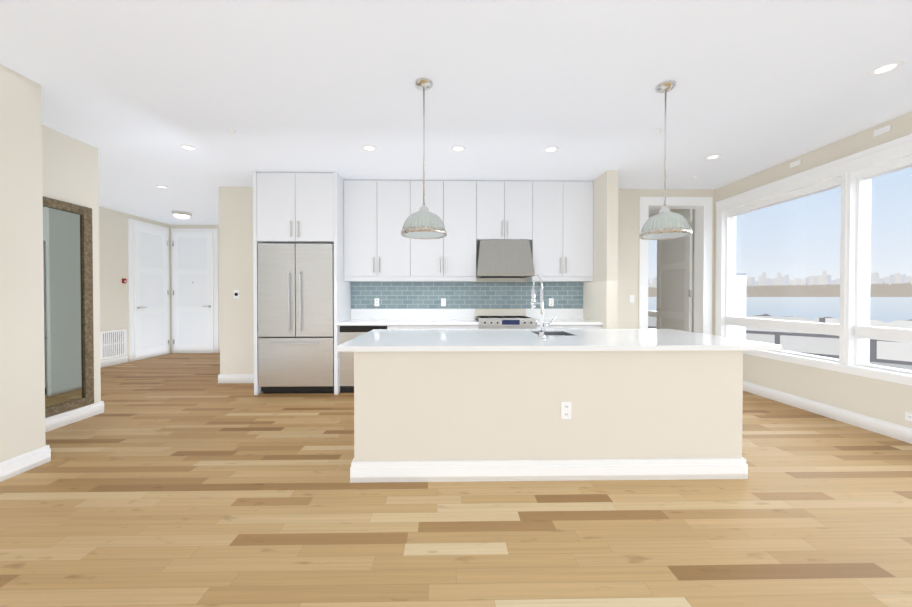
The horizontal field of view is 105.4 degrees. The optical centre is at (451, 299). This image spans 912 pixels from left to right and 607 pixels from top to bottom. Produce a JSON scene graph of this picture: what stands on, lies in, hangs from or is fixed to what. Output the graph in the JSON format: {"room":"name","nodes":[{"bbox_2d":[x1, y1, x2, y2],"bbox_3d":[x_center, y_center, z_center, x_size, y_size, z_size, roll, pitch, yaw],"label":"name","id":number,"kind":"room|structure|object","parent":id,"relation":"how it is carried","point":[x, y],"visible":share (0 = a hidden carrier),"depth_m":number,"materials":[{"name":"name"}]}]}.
{"room":"kitchen","nodes":[
{"label":"kitchen","id":0,"kind":"room"},
{"bbox_2d":[0,64,47,461],"bbox_3d":[-3.307,-0.158,-0.347,0.620,2.813,5.874,0,1,-1],"label":"wall","id":1,"kind":"structure","parent":0,"point":[38,162],"depth_m":2.46,"materials":[{"name":"paint"}]},
{"bbox_2d":[0,445,50,481],"bbox_3d":[-2.989,1.185,-0.323,0.018,0.125,5.902,0,1,-1],"label":"baseboard","id":2,"kind":"structure","parent":1,"relation":"attached to","point":[17,465],"depth_m":2.46,"materials":[{"name":"white wood"}]},
{"bbox_2d":[48,127,103,412],"bbox_3d":[-4.902,-0.192,3.029,2.330,2.813,1.300,0,1,-1],"label":"wall","id":3,"kind":"structure","parent":0,"point":[73,176],"depth_m":3.56,"materials":[{"name":"paint"}]},
{"bbox_2d":[43,196,93,417],"bbox_3d":[-3.721,0.068,3.226,0.035,2.019,0.747,0,1,-1],"label":"mirror","id":4,"kind":"object","parent":3,"relation":"attached to","point":[68,302],"visible":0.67,"depth_m":3.37,"materials":[{"name":"brown mirror"}]},
{"bbox_2d":[45,401,103,431],"bbox_3d":[-3.729,1.150,3.164,0.018,0.125,1.134,0,1,-1],"label":"baseboard","id":5,"kind":"structure","parent":3,"relation":"attached to","point":[62,419],"depth_m":3.42,"materials":[{"name":"white wood"}]},
{"bbox_2d":[104,208,171,361],"bbox_3d":[-6.213,-0.213,5.081,0.200,2.813,5.450,0,1,-1],"label":"wall","id":6,"kind":"structure","parent":0,"point":[116,308],"depth_m":6.38,"materials":[{"name":"paint"}]},
{"bbox_2d":[100,329,126,359],"bbox_3d":[-6.126,0.796,6.298,0.012,0.490,0.500,0,1,-1],"label":"air vent","id":7,"kind":"object","parent":6,"relation":"in","point":[113,343],"visible":0.96,"depth_m":6.29,"materials":[{"name":"white plastic"}]},
{"bbox_2d":[100,356,127,367],"bbox_3d":[-6.105,1.130,5.122,0.018,0.125,2.900,0,1,-1],"label":"baseboard","id":8,"kind":"structure","parent":6,"relation":"attached to","point":[124,359],"depth_m":6.29,"materials":[{"name":"white wood"}]},
{"bbox_2d":[133,224,168,360],"bbox_3d":[-6.092,-0.150,7.091,0.100,2.636,0.801,0,1,-1],"label":"door","id":9,"kind":"structure","parent":6,"relation":"in","point":[150,264],"depth_m":7.05,"materials":[{"name":"paint"}]},
{"bbox_2d":[128,218,218,361],"bbox_3d":[-5.628,-0.190,7.112,1.040,2.726,1.010,0,1,-1],"label":"door frame","id":10,"kind":"structure","parent":6,"relation":"attached to","point":[130,221],"depth_m":7.53,"materials":[{"name":"white wood"}]},
{"bbox_2d":[172,225,215,228],"bbox_3d":[-4.662,-0.240,7.733,2.974,2.813,0.200,0,1,-1],"label":"wall","id":11,"kind":"structure","parent":0,"point":[173,226],"depth_m":7.60,"materials":[{"name":"paint"}]},
{"bbox_2d":[172,232,213,352],"bbox_3d":[-5.638,-0.155,7.561,0.861,2.636,0.100,0,1,-1],"label":"end door","id":12,"kind":"structure","parent":11,"relation":"in","point":[193,260],"depth_m":7.58,"materials":[{"name":"paint"}]},
{"bbox_2d":[0,353,911,606],"bbox_3d":[-1.123,1.266,2.860,10.700,0.100,12.600,0,1,-1],"label":"floor","id":13,"kind":"structure","parent":0,"point":[178,480],"depth_m":1.92,"materials":[{"name":"brown wood"}]},
{"bbox_2d":[258,243,333,393],"bbox_3d":[-1.970,0.243,4.654,0.934,1.909,0.678,0,1,-1],"label":"fridge","id":14,"kind":"object","parent":13,"relation":"on","point":[296,317],"visible":0.92,"depth_m":4.37,"materials":[{"name":"silver metal"}]},
{"bbox_2d":[253,171,350,394],"bbox_3d":[-1.972,-0.208,4.676,1.050,2.812,0.646,0,1,-1],"label":"tall cabinet","id":15,"kind":"object","parent":13,"relation":"on","point":[296,208],"visible":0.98,"depth_m":4.37,"materials":[{"name":"white wood"}]},
{"bbox_2d":[338,325,388,392],"bbox_3d":[-1.133,0.757,4.719,0.623,0.881,0.609,0,1,-1],"label":"dishwasher","id":16,"kind":"object","parent":13,"relation":"on","point":[346,332],"depth_m":4.41,"materials":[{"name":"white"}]},
{"bbox_2d":[337,317,478,324],"bbox_3d":[-0.551,0.299,4.705,1.787,0.035,0.649,0,1,-1],"label":"countertop","id":17,"kind":"structure","parent":16,"relation":"on","point":[468,320],"depth_m":4.39,"materials":[{"name":"white stone"}]},
{"bbox_2d":[389,325,478,328],"bbox_3d":[-0.240,0.757,4.735,1.164,0.881,0.609,0,1,-1],"label":"base cabinet","id":18,"kind":"object","parent":13,"relation":"on","point":[390,326],"depth_m":4.43,"materials":[{"name":"white wood"}]},
{"bbox_2d":[475,316,535,328],"bbox_3d":[0.710,0.705,4.716,0.726,0.945,0.658,0,1,-1],"label":"range","id":19,"kind":"object","parent":13,"relation":"on","point":[505,322],"visible":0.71,"depth_m":4.42,"materials":[{"name":"silver metal"}]},
{"bbox_2d":[350,333,747,482],"bbox_3d":[0.661,0.774,2.924,2.698,0.884,1.168,0,1,-1],"label":"kitchen island","id":20,"kind":"object","parent":13,"relation":"on","point":[454,405],"depth_m":2.36,"materials":[{"name":"paint"}]},
{"bbox_2d":[337,329,781,352],"bbox_3d":[0.728,0.318,2.918,2.996,0.036,1.190,0,1,-1],"label":"island countertop","id":21,"kind":"structure","parent":20,"relation":"on","point":[377,340],"depth_m":2.48,"materials":[{"name":"white stone"}]},
{"bbox_2d":[530,274,556,337],"bbox_3d":[0.748,0.042,2.842,0.158,0.516,0.244,0,1,-1],"label":"faucet","id":22,"kind":"object","parent":21,"relation":"on","point":[542,324],"visible":1,"depth_m":2.74,"materials":[{"name":"silver metal"}]},
{"bbox_2d":[561,402,570,418],"bbox_3d":[0.779,0.751,2.358,0.070,0.115,0.008,0,1,-1],"label":"outlet","id":23,"kind":"object","parent":20,"relation":"attached to","point":[565,410],"visible":1,"depth_m":2.36,"materials":[{"name":"white plastic"}]},
{"bbox_2d":[536,325,600,328],"bbox_3d":[1.500,0.756,4.765,0.846,0.881,0.609,0,1,-1],"label":"base cabinet","id":24,"kind":"object","parent":13,"relation":"on","point":[537,326],"depth_m":4.46,"materials":[{"name":"white wood"}]},
{"bbox_2d":[531,317,602,324],"bbox_3d":[1.500,0.299,4.740,0.846,0.035,0.649,0,1,-1],"label":"countertop","id":25,"kind":"structure","parent":24,"relation":"on","point":[558,320],"depth_m":4.57,"materials":[{"name":"white stone"}]},
{"bbox_2d":[0,0,911,224],"bbox_3d":[-1.123,-1.647,2.830,10.700,0.100,12.600,0,1,-1],"label":"ceiling","id":26,"kind":"structure","parent":0,"point":[137,93],"depth_m":2.60,"materials":[{"name":"paint"}]},
{"bbox_2d":[155,185,168,188],"bbox_3d":[-4.141,-1.615,4.968,0.158,0.006,0.158,0,1,-1],"label":"recessed light","id":27,"kind":"object","parent":26,"relation":"in","point":[162,187],"visible":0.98,"depth_m":4.95,"materials":[{"name":"white"}]},
{"bbox_2d":[172,211,191,218],"bbox_3d":[-5.058,-1.582,6.513,0.300,0.104,0.300,0,1,-1],"label":"light","id":28,"kind":"object","parent":26,"relation":"attached to","point":[181,214],"visible":1,"depth_m":6.43,"materials":[{"name":"white glass"}]},
{"bbox_2d":[180,144,197,150],"bbox_3d":[-2.768,-1.602,3.662,0.158,0.006,0.158,0,1,-1],"label":"recessed light","id":29,"kind":"object","parent":26,"relation":"in","point":[188,147],"visible":0.98,"depth_m":3.65,"materials":[{"name":"white"}]},
{"bbox_2d":[227,129,235,133],"bbox_3d":[-2.081,-1.586,3.284,0.068,0.030,0.068,0,1,-1],"label":"detector","id":30,"kind":"object","parent":26,"relation":"attached to","point":[231,131],"visible":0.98,"depth_m":3.27,"materials":[{"name":"white plastic"}]},
{"bbox_2d":[362,145,376,151],"bbox_3d":[-0.867,-1.602,3.670,0.158,0.006,0.158,0,1,-1],"label":"recessed light","id":31,"kind":"object","parent":26,"relation":"in","point":[370,148],"visible":1,"depth_m":3.67,"materials":[{"name":"white"}]},
{"bbox_2d":[401,78,446,238],"bbox_3d":[-0.204,-1.035,2.564,0.338,1.118,0.338,0,1,-1],"label":"pendant light","id":32,"kind":"object","parent":26,"relation":"hanging from","point":[423,222],"visible":1,"depth_m":2.50,"materials":[{"name":"white glass"}]},
{"bbox_2d":[451,145,465,151],"bbox_3d":[0.072,-1.602,3.687,0.158,0.006,0.158,0,1,-1],"label":"recessed light","id":33,"kind":"object","parent":26,"relation":"in","point":[458,148],"visible":1,"depth_m":3.67,"materials":[{"name":"white"}]},
{"bbox_2d":[544,146,558,152],"bbox_3d":[1.062,-1.602,3.704,0.158,0.006,0.158,0,1,-1],"label":"recessed light","id":34,"kind":"object","parent":26,"relation":"in","point":[551,149],"visible":1,"depth_m":3.70,"materials":[{"name":"white"}]},
{"bbox_2d":[639,81,691,239],"bbox_3d":[1.597,-1.035,2.596,0.338,1.118,0.338,0,1,-1],"label":"pendant light","id":35,"kind":"object","parent":26,"relation":"hanging from","point":[665,222],"visible":1,"depth_m":2.54,"materials":[{"name":"white glass"}]},
{"bbox_2d":[705,154,721,159],"bbox_3d":[2.939,-1.604,3.902,0.158,0.006,0.158,0,1,-1],"label":"recessed light","id":36,"kind":"object","parent":26,"relation":"in","point":[712,157],"visible":0.98,"depth_m":3.90,"materials":[{"name":"white"}]},
{"bbox_2d":[868,61,903,75],"bbox_3d":[2.984,-1.589,2.389,0.158,0.006,0.158,0,1,-1],"label":"recessed light","id":37,"kind":"object","parent":26,"relation":"in","point":[884,68],"visible":1,"depth_m":2.38,"materials":[{"name":"white"}]},
{"bbox_2d":[216,187,715,373],"bbox_3d":[0.265,-0.214,5.119,7.186,2.813,0.180,0,1,-1],"label":"wall","id":38,"kind":"structure","parent":0,"point":[235,227],"depth_m":4.99,"materials":[{"name":"paint"}]},
{"bbox_2d":[218,374,253,382],"bbox_3d":[-2.915,1.132,4.988,0.810,0.125,0.018,0,1,-1],"label":"baseboard","id":39,"kind":"structure","parent":38,"relation":"attached to","point":[222,378],"depth_m":4.98,"materials":[{"name":"white wood"}]},
{"bbox_2d":[234,290,238,298],"bbox_3d":[-3.080,-0.080,4.971,0.080,0.120,0.020,0,1,-1],"label":"light switch","id":40,"kind":"object","parent":38,"relation":"attached to","point":[236,294],"visible":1,"depth_m":4.97,"materials":[{"name":"white plastic"}]},
{"bbox_2d":[344,180,411,281],"bbox_3d":[-1.002,-0.937,4.833,0.890,1.358,0.350,0,1,-1],"label":"upper cabinet","id":41,"kind":"object","parent":38,"relation":"attached to","point":[376,212],"depth_m":4.66,"materials":[{"name":"white wood"}]},
{"bbox_2d":[412,180,475,281],"bbox_3d":[-0.113,-0.937,4.849,0.889,1.358,0.350,0,1,-1],"label":"upper cabinet","id":42,"kind":"object","parent":38,"relation":"attached to","point":[450,258],"depth_m":4.67,"materials":[{"name":"white wood"}]},
{"bbox_2d":[349,309,582,320],"bbox_3d":[0.234,0.202,5.031,3.368,0.152,0.021,0,1,-1],"label":"backsplash","id":43,"kind":"structure","parent":38,"relation":"attached to","point":[356,314],"depth_m":5.01,"materials":[{"name":"white stone"}]},
{"bbox_2d":[351,282,582,308],"bbox_3d":[0.234,-0.067,5.034,3.369,0.384,0.010,0,1,-1],"label":"tile backsplash","id":44,"kind":"structure","parent":38,"relation":"attached to","point":[461,295],"depth_m":5.03,"materials":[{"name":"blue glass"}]},
{"bbox_2d":[374,298,378,305],"bbox_3d":[-1.074,0.034,4.997,0.070,0.115,0.008,0,1,-1],"label":"outlet","id":45,"kind":"object","parent":44,"relation":"attached to","point":[376,301],"visible":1,"depth_m":5.00,"materials":[{"name":"white plastic"}]},
{"bbox_2d":[441,298,445,305],"bbox_3d":[-0.117,0.034,5.014,0.070,0.115,0.008,0,1,-1],"label":"outlet","id":46,"kind":"object","parent":44,"relation":"attached to","point":[443,301],"visible":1,"depth_m":5.01,"materials":[{"name":"white plastic"}]},
{"bbox_2d":[549,298,553,305],"bbox_3d":[1.448,0.034,5.041,0.070,0.115,0.008,0,1,-1],"label":"outlet","id":47,"kind":"object","parent":44,"relation":"attached to","point":[551,301],"visible":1,"depth_m":5.04,"materials":[{"name":"white plastic"}]},
{"bbox_2d":[476,181,535,243],"bbox_3d":[0.712,-1.216,4.860,0.761,0.801,0.350,0,1,-1],"label":"upper cabinet","id":48,"kind":"object","parent":38,"relation":"attached to","point":[505,210],"depth_m":4.69,"materials":[{"name":"white wood"}]},
{"bbox_2d":[476,240,534,277],"bbox_3d":[0.713,-0.561,4.798,0.754,0.498,0.488,0,1,-1],"label":"range hood","id":49,"kind":"object","parent":48,"relation":"attached to","point":[504,259],"visible":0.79,"depth_m":4.61,"materials":[{"name":"silver metal"}]},
{"bbox_2d":[526,181,592,281],"bbox_3d":[1.506,-0.937,4.877,0.828,1.358,0.350,0,1,-1],"label":"upper cabinet","id":50,"kind":"object","parent":38,"relation":"attached to","point":[551,222],"depth_m":4.70,"materials":[{"name":"white wood"}]},
{"bbox_2d":[629,295,633,302],"bbox_3d":[2.637,-0.017,5.077,0.070,0.116,0.008,0,1,-1],"label":"light switch","id":51,"kind":"object","parent":38,"relation":"attached to","point":[631,298],"visible":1,"depth_m":5.08,"materials":[{"name":"white plastic"}]},
{"bbox_2d":[656,209,692,331],"bbox_3d":[3.635,-0.103,5.693,0.160,2.570,0.834,0,1,-1],"label":"kitchen door","id":52,"kind":"structure","parent":38,"relation":"in","point":[674,286],"depth_m":5.62,"materials":[{"name":"paint"}]},
{"bbox_2d":[639,197,712,334],"bbox_3d":[3.274,-0.156,5.168,1.070,2.695,0.190,0,1,-1],"label":"door frame","id":53,"kind":"structure","parent":38,"relation":"attached to","point":[702,207],"depth_m":5.08,"materials":[{"name":"white wood"}]},
{"bbox_2d":[584,170,619,328],"bbox_3d":[1.996,-0.209,4.695,0.140,2.813,0.730,0,1,-1],"label":"wall","id":54,"kind":"structure","parent":0,"point":[602,294],"depth_m":4.41,"materials":[{"name":"paint"}]},
{"bbox_2d":[716,111,911,427],"bbox_3d":[4.002,-0.192,2.935,0.200,2.813,12.600,0,1,-1],"label":"wall","id":55,"kind":"structure","parent":0,"point":[887,401],"depth_m":3.55,"materials":[{"name":"paint"}]},
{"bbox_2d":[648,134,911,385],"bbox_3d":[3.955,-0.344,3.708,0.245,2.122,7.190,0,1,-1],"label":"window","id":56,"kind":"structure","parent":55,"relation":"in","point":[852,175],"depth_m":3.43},
{"bbox_2d":[790,159,800,167],"bbox_3d":[3.877,-1.538,3.919,0.010,0.055,0.120,0,1,-1],"label":"sensor","id":57,"kind":"object","parent":55,"relation":"attached to","point":[795,163],"visible":1,"depth_m":3.91,"materials":[{"name":"white plastic"}]},
{"bbox_2d":[743,381,911,443],"bbox_3d":[3.927,1.172,0.982,0.018,0.125,8.270,0,1,-1],"label":"baseboard","id":58,"kind":"structure","parent":55,"relation":"attached to","point":[889,429],"depth_m":3.50,"materials":[{"name":"white wood"}]},
{"bbox_2d":[874,124,890,136],"bbox_3d":[3.891,-1.530,3.139,0.010,0.055,0.120,0,1,-1],"label":"sensor","id":59,"kind":"object","parent":55,"relation":"attached to","point":[882,130],"visible":1,"depth_m":3.13,"materials":[{"name":"white plastic"}]},
{"bbox_2d":[905,412,911,421],"bbox_3d":[3.897,0.995,2.925,0.008,0.070,0.115,0,1,-1],"label":"outlet","id":60,"kind":"object","parent":55,"relation":"attached to","point":[908,416],"visible":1,"depth_m":2.96,"materials":[{"name":"white plastic"}]},
{"label":"outside","id":61,"kind":"structure","parent":0,"visible":0},
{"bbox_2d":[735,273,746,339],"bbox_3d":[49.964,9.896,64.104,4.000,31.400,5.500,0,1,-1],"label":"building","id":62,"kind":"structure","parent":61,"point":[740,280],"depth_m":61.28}
]}

